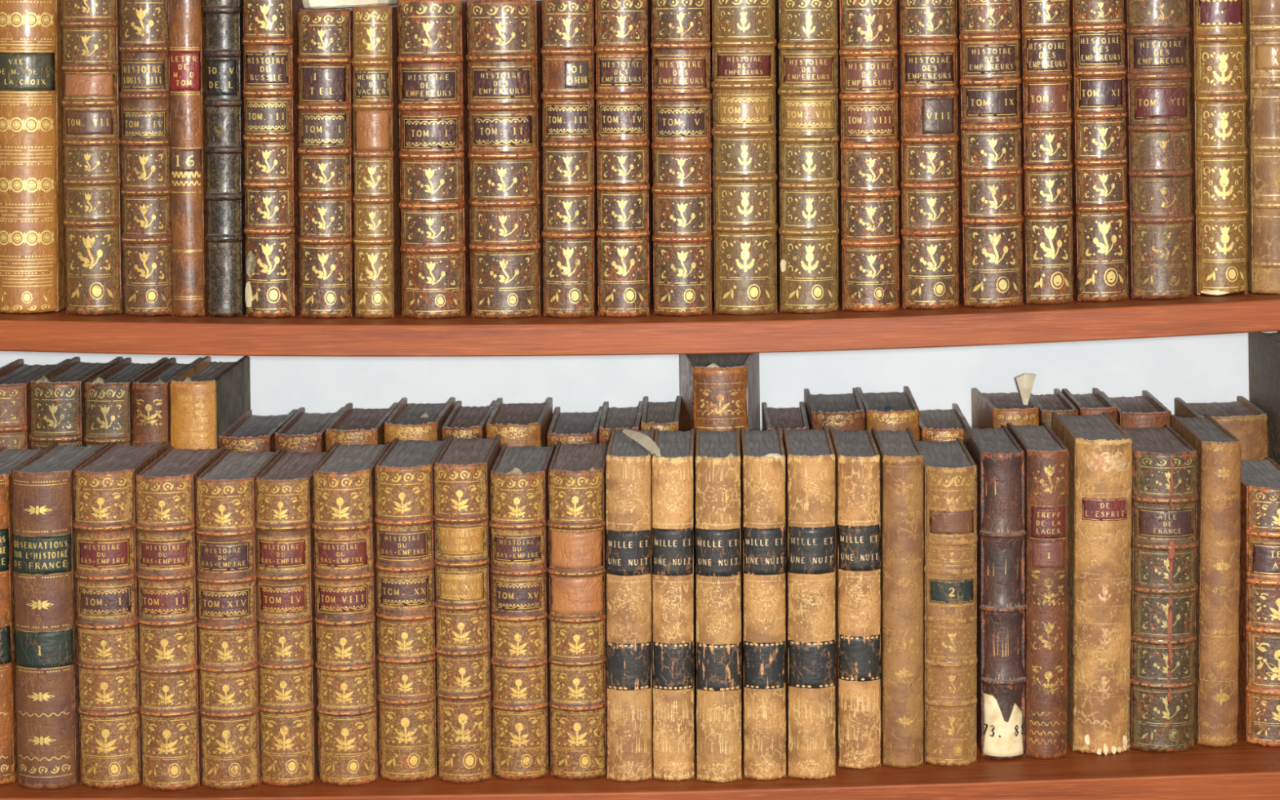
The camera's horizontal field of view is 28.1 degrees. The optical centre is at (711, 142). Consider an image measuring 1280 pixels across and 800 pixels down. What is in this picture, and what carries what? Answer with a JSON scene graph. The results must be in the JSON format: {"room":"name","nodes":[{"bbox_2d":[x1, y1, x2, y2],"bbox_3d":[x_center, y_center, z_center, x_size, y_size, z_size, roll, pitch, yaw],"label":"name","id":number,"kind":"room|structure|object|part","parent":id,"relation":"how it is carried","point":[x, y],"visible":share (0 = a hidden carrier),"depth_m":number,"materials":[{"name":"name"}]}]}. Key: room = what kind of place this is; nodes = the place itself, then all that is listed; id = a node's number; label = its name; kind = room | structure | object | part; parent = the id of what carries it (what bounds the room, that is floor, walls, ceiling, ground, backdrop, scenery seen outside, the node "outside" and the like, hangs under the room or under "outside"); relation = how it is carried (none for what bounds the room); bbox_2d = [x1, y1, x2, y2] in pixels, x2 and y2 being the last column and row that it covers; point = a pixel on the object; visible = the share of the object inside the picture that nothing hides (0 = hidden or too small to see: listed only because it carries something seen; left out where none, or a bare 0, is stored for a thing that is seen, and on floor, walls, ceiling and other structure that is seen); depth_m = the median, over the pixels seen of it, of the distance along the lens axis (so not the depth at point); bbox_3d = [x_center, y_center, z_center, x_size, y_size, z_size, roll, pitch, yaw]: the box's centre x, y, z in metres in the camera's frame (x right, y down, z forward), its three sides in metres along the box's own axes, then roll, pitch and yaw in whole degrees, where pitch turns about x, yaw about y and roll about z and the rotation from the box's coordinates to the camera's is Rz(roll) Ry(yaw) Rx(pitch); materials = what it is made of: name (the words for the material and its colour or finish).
{"room":"library","nodes":[
{"label":"library","id":0,"kind":"room"},
{"bbox_2d":[0,5,1277,431],"bbox_3d":[0.001,0.092,1.689,1.600,1.100,0.020,-1,3,0],"label":"wall","id":1,"kind":"structure","parent":0,"point":[1204,368],"depth_m":1.68,"materials":[{"name":"white paint"}]},
{"bbox_2d":[0,271,1279,356],"bbox_3d":[-0.039,0.095,1.543,0.920,0.030,0.272,-1,3,0],"label":"shelf board","id":2,"kind":"object","parent":1,"relation":"attached to","point":[51,331],"visible":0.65,"depth_m":1.41,"materials":[{"name":"red wood"}]},
{"bbox_2d":[0,0,66,313],"bbox_3d":[-0.388,-0.001,1.490,0.040,0.187,0.126,1,3,0],"label":"book","id":3,"kind":"object","parent":2,"relation":"on","point":[33,277],"visible":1,"depth_m":1.43,"materials":[{"name":"beige leather"}]},
{"bbox_2d":[60,0,124,315],"bbox_3d":[-0.349,-0.001,1.490,0.036,0.190,0.126,0,3,0],"label":"book","id":4,"kind":"object","parent":2,"relation":"on","point":[91,67],"visible":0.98,"depth_m":1.43,"materials":[{"name":"brown leather"}]},
{"bbox_2d":[118,0,173,315],"bbox_3d":[-0.318,0.001,1.490,0.033,0.187,0.126,0,3,0],"label":"book","id":5,"kind":"object","parent":2,"relation":"on","point":[144,46],"visible":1,"depth_m":1.43,"materials":[{"name":"brown leather"}]},
{"bbox_2d":[168,0,208,316],"bbox_3d":[-0.294,0.001,1.490,0.019,0.188,0.126,0,3,0],"label":"book","id":6,"kind":"object","parent":2,"relation":"on","point":[187,37],"visible":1,"depth_m":1.43,"materials":[{"name":"orange leather"}]},
{"bbox_2d":[202,0,245,316],"bbox_3d":[-0.274,0.003,1.490,0.021,0.183,0.126,0,3,0],"label":"book","id":7,"kind":"object","parent":2,"relation":"on","point":[224,148],"visible":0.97,"depth_m":1.43,"materials":[{"name":"black leather"}]},
{"bbox_2d":[242,0,324,317],"bbox_3d":[-0.249,0.001,1.490,0.034,0.189,0.126,0,3,0],"label":"book","id":8,"kind":"object","parent":2,"relation":"on","point":[270,92],"visible":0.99,"depth_m":1.43,"materials":[{"name":"leather"}]},
{"bbox_2d":[296,8,355,318],"bbox_3d":[-0.217,0.009,1.490,0.033,0.174,0.126,-1,3,0],"label":"book","id":9,"kind":"object","parent":2,"relation":"on","point":[326,193],"visible":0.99,"depth_m":1.43,"materials":[{"name":"leather"}]},
{"bbox_2d":[351,4,401,318],"bbox_3d":[-0.190,0.008,1.490,0.025,0.176,0.126,-1,3,0],"label":"book","id":10,"kind":"object","parent":2,"relation":"on","point":[376,240],"visible":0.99,"depth_m":1.43,"materials":[{"name":"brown leather"}]},
{"bbox_2d":[302,0,397,9],"bbox_3d":[-0.205,-0.083,1.462,0.050,0.014,0.082,-1,3,0],"label":"paper","id":11,"kind":"object","parent":10,"relation":"on","point":[308,4],"visible":0.87,"depth_m":1.42,"materials":[{"name":"white paper"}]},
{"bbox_2d":[396,0,471,318],"bbox_3d":[-0.158,0.006,1.490,0.039,0.180,0.126,0,3,0],"label":"book","id":12,"kind":"object","parent":2,"relation":"on","point":[434,206],"visible":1,"depth_m":1.43,"materials":[{"name":"leather"}]},
{"bbox_2d":[466,0,543,318],"bbox_3d":[-0.117,0.006,1.490,0.041,0.179,0.126,-1,3,0],"label":"book","id":13,"kind":"object","parent":2,"relation":"on","point":[504,56],"visible":1,"depth_m":1.43,"materials":[{"name":"leather"}]},
{"bbox_2d":[540,0,598,317],"bbox_3d":[-0.081,0.005,1.490,0.034,0.180,0.126,0,3,0],"label":"book","id":14,"kind":"object","parent":2,"relation":"on","point":[570,192],"visible":0.99,"depth_m":1.43,"materials":[{"name":"leather"}]},
{"bbox_2d":[594,0,653,316],"bbox_3d":[-0.050,0.004,1.490,0.033,0.182,0.126,0,3,0],"label":"book","id":15,"kind":"object","parent":2,"relation":"on","point":[623,50],"visible":1,"depth_m":1.43,"materials":[{"name":"leather"}]},
{"bbox_2d":[650,0,712,315],"bbox_3d":[-0.017,0.004,1.490,0.036,0.182,0.126,0,3,0],"label":"book","id":16,"kind":"object","parent":2,"relation":"on","point":[681,42],"visible":1,"depth_m":1.43,"materials":[{"name":"leather"}]},
{"bbox_2d":[711,0,777,315],"bbox_3d":[0.018,0.003,1.490,0.038,0.182,0.126,0,3,0],"label":"book","id":17,"kind":"object","parent":2,"relation":"on","point":[744,42],"visible":1,"depth_m":1.43,"materials":[{"name":"leather"}]},
{"bbox_2d":[774,0,839,313],"bbox_3d":[0.054,0.003,1.490,0.036,0.180,0.126,0,3,0],"label":"book","id":18,"kind":"object","parent":2,"relation":"on","point":[807,138],"visible":1,"depth_m":1.43,"materials":[{"name":"leather"}]},
{"bbox_2d":[837,0,899,311],"bbox_3d":[0.088,0.001,1.490,0.034,0.181,0.126,-1,3,0],"label":"book","id":19,"kind":"object","parent":2,"relation":"on","point":[868,192],"visible":1,"depth_m":1.43,"materials":[{"name":"leather"}]},
{"bbox_2d":[896,0,959,308],"bbox_3d":[0.122,0.002,1.490,0.033,0.178,0.126,-1,3,0],"label":"book","id":20,"kind":"object","parent":2,"relation":"on","point":[927,41],"visible":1,"depth_m":1.43,"materials":[{"name":"leather"}]},
{"bbox_2d":[956,0,1023,307],"bbox_3d":[0.156,0.000,1.486,0.037,0.178,0.126,-1,3,0],"label":"book","id":21,"kind":"object","parent":2,"relation":"on","point":[989,170],"visible":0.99,"depth_m":1.43,"materials":[{"name":"leather"}]},
{"bbox_2d":[1018,0,1073,304],"bbox_3d":[0.188,-0.001,1.489,0.031,0.178,0.126,-1,3,0],"label":"book","id":22,"kind":"object","parent":2,"relation":"on","point":[1044,28],"visible":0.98,"depth_m":1.43,"materials":[{"name":"leather"}]},
{"bbox_2d":[1069,0,1128,301],"bbox_3d":[0.218,-0.003,1.490,0.034,0.178,0.126,-1,3,0],"label":"book","id":23,"kind":"object","parent":2,"relation":"on","point":[1100,206],"visible":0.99,"depth_m":1.43,"materials":[{"name":"leather"}]},
{"bbox_2d":[1124,0,1194,298],"bbox_3d":[0.251,-0.003,1.486,0.040,0.176,0.126,-1,3,0],"label":"book","id":24,"kind":"object","parent":2,"relation":"on","point":[1158,126],"visible":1,"depth_m":1.43,"materials":[{"name":"brown leather"}]},
{"bbox_2d":[1188,0,1248,295],"bbox_3d":[0.286,-0.009,1.490,0.030,0.184,0.126,-1,3,0],"label":"book","id":25,"kind":"object","parent":2,"relation":"on","point":[1219,97],"visible":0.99,"depth_m":1.43,"materials":[{"name":"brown leather"}]},
{"bbox_2d":[1244,0,1279,293],"bbox_3d":[0.316,-0.009,1.487,0.030,0.182,0.126,-1,3,0],"label":"book","id":26,"kind":"object","parent":2,"relation":"on","point":[1262,17],"visible":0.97,"depth_m":1.43,"materials":[{"name":"leather"}]},
{"bbox_2d":[0,709,1279,799],"bbox_3d":[-0.035,0.358,1.557,0.920,0.027,0.272,-1,3,0],"label":"shelf board","id":27,"kind":"object","parent":1,"relation":"attached to","point":[1242,771],"visible":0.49,"depth_m":1.43,"materials":[{"name":"red wood"}]},
{"bbox_2d":[0,446,48,784],"bbox_3d":[-0.410,0.272,1.489,0.030,0.176,0.106,0,3,0],"label":"book","id":28,"kind":"object","parent":27,"relation":"on","point":[10,460],"visible":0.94,"depth_m":1.44,"materials":[{"name":"orange leather"}]},
{"bbox_2d":[0,359,70,449],"bbox_3d":[-0.434,0.248,1.612,0.036,0.211,0.121,0,3,0],"label":"book","id":29,"kind":"object","parent":27,"relation":"on","point":[15,377],"visible":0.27,"depth_m":1.55,"materials":[{"name":"brown leather"}]},
{"bbox_2d":[11,442,110,789],"bbox_3d":[-0.376,0.271,1.483,0.034,0.180,0.106,0,3,0],"label":"book","id":30,"kind":"object","parent":27,"relation":"on","point":[46,629],"visible":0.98,"depth_m":1.43,"materials":[{"name":"leather"}]},
{"bbox_2d":[29,356,123,449],"bbox_3d":[-0.399,0.246,1.612,0.032,0.216,0.121,0,3,0],"label":"book","id":31,"kind":"object","parent":27,"relation":"on","point":[57,397],"visible":0.27,"depth_m":1.55,"materials":[{"name":"leather"}]},
{"bbox_2d":[72,441,169,788],"bbox_3d":[-0.341,0.271,1.483,0.036,0.180,0.106,-1,3,0],"label":"book","id":32,"kind":"object","parent":27,"relation":"on","point":[107,624],"visible":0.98,"depth_m":1.44,"materials":[{"name":"leather"}]},
{"bbox_2d":[84,357,168,445],"bbox_3d":[-0.367,0.246,1.612,0.028,0.215,0.121,0,3,0],"label":"book","id":33,"kind":"object","parent":27,"relation":"on","point":[108,418],"visible":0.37,"depth_m":1.55,"materials":[{"name":"leather"}]},
{"bbox_2d":[132,357,204,447],"bbox_3d":[-0.341,0.247,1.612,0.022,0.214,0.121,0,3,0],"label":"book","id":34,"kind":"object","parent":27,"relation":"on","point":[151,402],"visible":0.24,"depth_m":1.55,"materials":[{"name":"red leather"}]},
{"bbox_2d":[135,446,225,790],"bbox_3d":[-0.306,0.272,1.480,0.034,0.178,0.106,-1,3,0],"label":"book","id":35,"kind":"object","parent":27,"relation":"on","point":[166,525],"visible":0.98,"depth_m":1.43,"materials":[{"name":"leather"}]},
{"bbox_2d":[169,355,250,449],"bbox_3d":[-0.315,0.246,1.613,0.028,0.214,0.120,0,3,0],"label":"book","id":36,"kind":"object","parent":27,"relation":"on","point":[208,397],"visible":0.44,"depth_m":1.55,"materials":[{"name":"beige leather"}]},
{"bbox_2d":[195,448,281,790],"bbox_3d":[-0.272,0.273,1.481,0.035,0.176,0.106,-1,3,0],"label":"book","id":37,"kind":"object","parent":27,"relation":"on","point":[227,624],"visible":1,"depth_m":1.43,"materials":[{"name":"leather"}]},
{"bbox_2d":[217,408,297,453],"bbox_3d":[-0.284,0.264,1.612,0.033,0.178,0.112,0,3,0],"label":"book","id":38,"kind":"object","parent":27,"relation":"on","point":[249,433],"visible":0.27,"depth_m":1.58,"materials":[{"name":"brown leather"}]},
{"bbox_2d":[255,448,331,786],"bbox_3d":[-0.241,0.273,1.486,0.033,0.174,0.106,0,3,0],"label":"book","id":39,"kind":"object","parent":27,"relation":"on","point":[284,495],"visible":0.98,"depth_m":1.44,"materials":[{"name":"leather"}]},
{"bbox_2d":[274,407,344,453],"bbox_3d":[-0.251,0.263,1.612,0.030,0.180,0.112,0,3,0],"label":"book","id":40,"kind":"object","parent":27,"relation":"on","point":[304,433],"visible":0.24,"depth_m":1.57,"materials":[{"name":"grey paper"}]},
{"bbox_2d":[311,441,391,785],"bbox_3d":[-0.207,0.270,1.486,0.035,0.178,0.106,-1,3,0],"label":"book","id":41,"kind":"object","parent":27,"relation":"on","point":[344,525],"visible":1,"depth_m":1.44,"materials":[{"name":"leather"}]},
{"bbox_2d":[324,402,399,452],"bbox_3d":[-0.219,0.262,1.612,0.033,0.182,0.112,0,3,0],"label":"book","id":42,"kind":"object","parent":27,"relation":"on","point":[356,426],"visible":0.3,"depth_m":1.58,"materials":[{"name":"brown leather"}]},
{"bbox_2d":[374,437,448,781],"bbox_3d":[-0.173,0.269,1.492,0.035,0.180,0.106,0,3,0],"label":"book","id":43,"kind":"object","parent":27,"relation":"on","point":[406,655],"visible":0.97,"depth_m":1.44,"materials":[{"name":"leather"}]},
{"bbox_2d":[383,397,455,444],"bbox_3d":[-0.183,0.259,1.612,0.034,0.187,0.112,-1,3,0],"label":"book","id":44,"kind":"object","parent":27,"relation":"on","point":[411,421],"visible":0.23,"depth_m":1.58,"materials":[{"name":"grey paper"}]},
{"bbox_2d":[433,435,501,783],"bbox_3d":[-0.141,0.268,1.487,0.032,0.181,0.106,-1,3,0],"label":"book","id":45,"kind":"object","parent":27,"relation":"on","point":[462,469],"visible":0.99,"depth_m":1.44,"materials":[{"name":"leather"}]},
{"bbox_2d":[441,400,497,440],"bbox_3d":[-0.151,0.261,1.612,0.026,0.183,0.112,-1,3,0],"label":"book","id":46,"kind":"object","parent":27,"relation":"on","point":[466,422],"visible":0.2,"depth_m":1.59,"materials":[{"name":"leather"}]},
{"bbox_2d":[485,397,552,448],"bbox_3d":[-0.120,0.259,1.612,0.035,0.184,0.112,-1,3,0],"label":"book","id":47,"kind":"object","parent":27,"relation":"on","point":[517,424],"visible":0.22,"depth_m":1.58,"materials":[{"name":"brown leather"}]},
{"bbox_2d":[488,443,555,779],"bbox_3d":[-0.109,0.269,1.492,0.034,0.178,0.106,0,3,0],"label":"book","id":48,"kind":"object","parent":27,"relation":"on","point":[519,475],"visible":1,"depth_m":1.44,"materials":[{"name":"leather"}]},
{"bbox_2d":[546,406,603,448],"bbox_3d":[-0.084,0.262,1.612,0.032,0.178,0.112,-1,3,0],"label":"book","id":49,"kind":"object","parent":27,"relation":"on","point":[576,428],"visible":0.17,"depth_m":1.59,"materials":[{"name":"grey paper"}]},
{"bbox_2d":[547,440,609,780],"bbox_3d":[-0.076,0.268,1.491,0.033,0.178,0.106,0,3,0],"label":"book","id":50,"kind":"object","parent":27,"relation":"on","point":[577,568],"visible":0.98,"depth_m":1.44,"materials":[{"name":"leather"}]},
{"bbox_2d":[599,400,643,444],"bbox_3d":[-0.056,0.260,1.612,0.026,0.181,0.112,-1,3,0],"label":"book","id":51,"kind":"object","parent":27,"relation":"on","point":[628,418],"visible":0.1,"depth_m":1.60,"materials":[{"name":"grey paper"}]},
{"bbox_2d":[605,427,654,781],"bbox_3d":[-0.047,0.265,1.487,0.026,0.185,0.106,0,3,0],"label":"book","id":52,"kind":"object","parent":27,"relation":"on","point":[628,464],"visible":1,"depth_m":1.44,"materials":[{"name":"leather"}]},
{"bbox_2d":[622,428,694,780],"bbox_3d":[-0.031,0.262,1.486,0.042,0.189,0.106,0,3,0],"label":"book","id":53,"kind":"object","parent":27,"relation":"on","point":[673,472],"depth_m":1.44,"materials":[{"name":"leather"}]},
{"bbox_3d":[-0.039,0.172,1.469,0.006,0.008,0.060,-2,3,-21],"label":"paper strip","id":54,"kind":"part","parent":53,"relation":"part of","materials":[{"name":"beige paper"}]},
{"bbox_2d":[640,395,681,434],"bbox_3d":[-0.030,0.258,1.612,0.024,0.184,0.112,-1,3,0],"label":"book","id":55,"kind":"object","parent":27,"relation":"on","point":[664,416],"visible":0.1,"depth_m":1.60,"materials":[{"name":"grey paper"}]},
{"bbox_2d":[695,428,741,782],"bbox_3d":[0.004,0.263,1.481,0.026,0.186,0.106,0,3,0],"label":"book","id":56,"kind":"object","parent":27,"relation":"on","point":[717,454],"visible":1,"depth_m":1.43,"materials":[{"name":"leather"}]},
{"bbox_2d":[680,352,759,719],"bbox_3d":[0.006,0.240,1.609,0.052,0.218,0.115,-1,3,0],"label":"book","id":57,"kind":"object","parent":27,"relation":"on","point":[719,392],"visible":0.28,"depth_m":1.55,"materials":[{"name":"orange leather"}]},
{"bbox_2d":[741,427,786,779],"bbox_3d":[0.029,0.263,1.484,0.024,0.184,0.106,0,3,0],"label":"book","id":58,"kind":"object","parent":27,"relation":"on","point":[763,546],"visible":1,"depth_m":1.43,"materials":[{"name":"leather"}]},
{"bbox_2d":[762,401,808,439],"bbox_3d":[0.048,0.259,1.612,0.027,0.178,0.112,-1,3,0],"label":"book","id":59,"kind":"object","parent":27,"relation":"on","point":[793,418],"visible":0.08,"depth_m":1.62,"materials":[{"name":"grey paper"}]},
{"bbox_2d":[782,426,835,779],"bbox_3d":[0.056,0.263,1.483,0.027,0.183,0.106,0,3,0],"label":"book","id":60,"kind":"object","parent":27,"relation":"on","point":[810,455],"visible":1,"depth_m":1.43,"materials":[{"name":"leather"}]},
{"bbox_2d":[804,387,865,435],"bbox_3d":[0.079,0.254,1.617,0.034,0.186,0.104,-1,3,0],"label":"book","id":61,"kind":"object","parent":27,"relation":"on","point":[842,412],"visible":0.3,"depth_m":1.58,"materials":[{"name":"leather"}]},
{"bbox_2d":[830,427,880,768],"bbox_3d":[0.084,0.264,1.499,0.024,0.179,0.106,0,3,0],"label":"book","id":62,"kind":"object","parent":27,"relation":"on","point":[857,457],"visible":1,"depth_m":1.45,"materials":[{"name":"leather"}]},
{"bbox_2d":[857,386,919,440],"bbox_3d":[0.112,0.253,1.617,0.034,0.187,0.104,-1,3,0],"label":"book","id":63,"kind":"object","parent":27,"relation":"on","point":[892,411],"visible":0.23,"depth_m":1.57,"materials":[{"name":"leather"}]},
{"bbox_2d":[871,427,924,768],"bbox_3d":[0.108,0.263,1.498,0.023,0.178,0.105,0,3,0],"label":"book","id":64,"kind":"object","parent":27,"relation":"on","point":[901,458],"visible":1,"depth_m":1.45,"materials":[{"name":"leather"}]},
{"bbox_2d":[919,403,970,443],"bbox_3d":[0.145,0.258,1.618,0.032,0.173,0.104,-1,3,0],"label":"book","id":65,"kind":"object","parent":27,"relation":"on","point":[940,425],"visible":0.18,"depth_m":1.60,"materials":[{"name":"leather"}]},
{"bbox_2d":[915,438,977,766],"bbox_3d":[0.136,0.266,1.498,0.033,0.172,0.105,0,3,0],"label":"book","id":66,"kind":"object","parent":27,"relation":"on","point":[949,469],"visible":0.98,"depth_m":1.45,"materials":[{"name":"leather"}]},
{"bbox_2d":[964,425,1026,759],"bbox_3d":[0.166,0.262,1.506,0.027,0.177,0.107,-1,3,0],"label":"book","id":67,"kind":"object","parent":27,"relation":"on","point":[998,458],"visible":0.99,"depth_m":1.46,"materials":[{"name":"leather"}]},
{"bbox_2d":[971,373,1039,428],"bbox_3d":[0.190,0.245,1.631,0.037,0.194,0.096,-1,3,0],"label":"book","id":68,"kind":"object","parent":27,"relation":"on","point":[993,411],"visible":0.21,"depth_m":1.62,"materials":[{"name":"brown leather"}]},
{"bbox_2d":[1007,422,1068,759],"bbox_3d":[0.191,0.260,1.506,0.024,0.177,0.106,0,3,0],"label":"book","id":69,"kind":"object","parent":27,"relation":"on","point":[1046,456],"visible":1,"depth_m":1.46,"materials":[{"name":"red leather"}]},
{"bbox_2d":[1031,388,1078,430],"bbox_3d":[0.217,0.252,1.632,0.023,0.179,0.096,-1,3,0],"label":"book","id":70,"kind":"object","parent":27,"relation":"on","point":[1047,404],"visible":0.09,"depth_m":1.62,"materials":[{"name":"paper"}]},
{"bbox_2d":[1062,387,1117,422],"bbox_3d":[0.241,0.251,1.627,0.023,0.180,0.088,-1,3,0],"label":"book","id":71,"kind":"object","parent":27,"relation":"on","point":[1096,402],"visible":0.05,"depth_m":1.62,"materials":[{"name":"grey paper"}]},
{"bbox_2d":[1052,412,1133,755],"bbox_3d":[0.224,0.257,1.511,0.033,0.182,0.106,0,3,0],"label":"book","id":72,"kind":"object","parent":27,"relation":"on","point":[1100,459],"visible":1,"depth_m":1.46,"materials":[{"name":"leather"}]},
{"bbox_2d":[1102,390,1171,428],"bbox_3d":[0.271,0.252,1.632,0.032,0.176,0.096,-1,3,0],"label":"book","id":73,"kind":"object","parent":27,"relation":"on","point":[1145,411],"visible":0.14,"depth_m":1.59,"materials":[{"name":"grey paper"}]},
{"bbox_2d":[1122,425,1198,752],"bbox_3d":[0.259,0.260,1.510,0.041,0.174,0.106,0,3,0],"label":"book","id":74,"kind":"object","parent":27,"relation":"on","point":[1165,543],"visible":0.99,"depth_m":1.46,"materials":[{"name":"leather"}]},
{"bbox_2d":[1170,414,1241,746],"bbox_3d":[0.292,0.256,1.517,0.023,0.177,0.105,0,3,0],"label":"book","id":75,"kind":"object","parent":27,"relation":"on","point":[1219,451],"visible":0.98,"depth_m":1.47,"materials":[{"name":"leather"}]},
{"bbox_2d":[1174,395,1268,460],"bbox_3d":[0.325,0.252,1.627,0.044,0.171,0.086,-2,3,0],"label":"book","id":76,"kind":"object","parent":27,"relation":"on","point":[1242,418],"visible":0.12,"depth_m":1.58,"materials":[{"name":"leather"}]},
{"bbox_2d":[1237,457,1279,746],"bbox_3d":[0.324,0.269,1.515,0.035,0.150,0.106,-1,3,0],"label":"book","id":77,"kind":"object","parent":27,"relation":"on","point":[1259,658],"visible":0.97,"depth_m":1.47,"materials":[{"name":"leather"}]},
{"bbox_2d":[1248,331,1279,465],"bbox_3d":[0.362,0.229,1.617,0.022,0.216,0.105,-2,3,0],"label":"book","id":78,"kind":"object","parent":27,"relation":"on","point":[1264,348],"visible":0.41,"depth_m":1.61,"materials":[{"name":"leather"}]}
]}

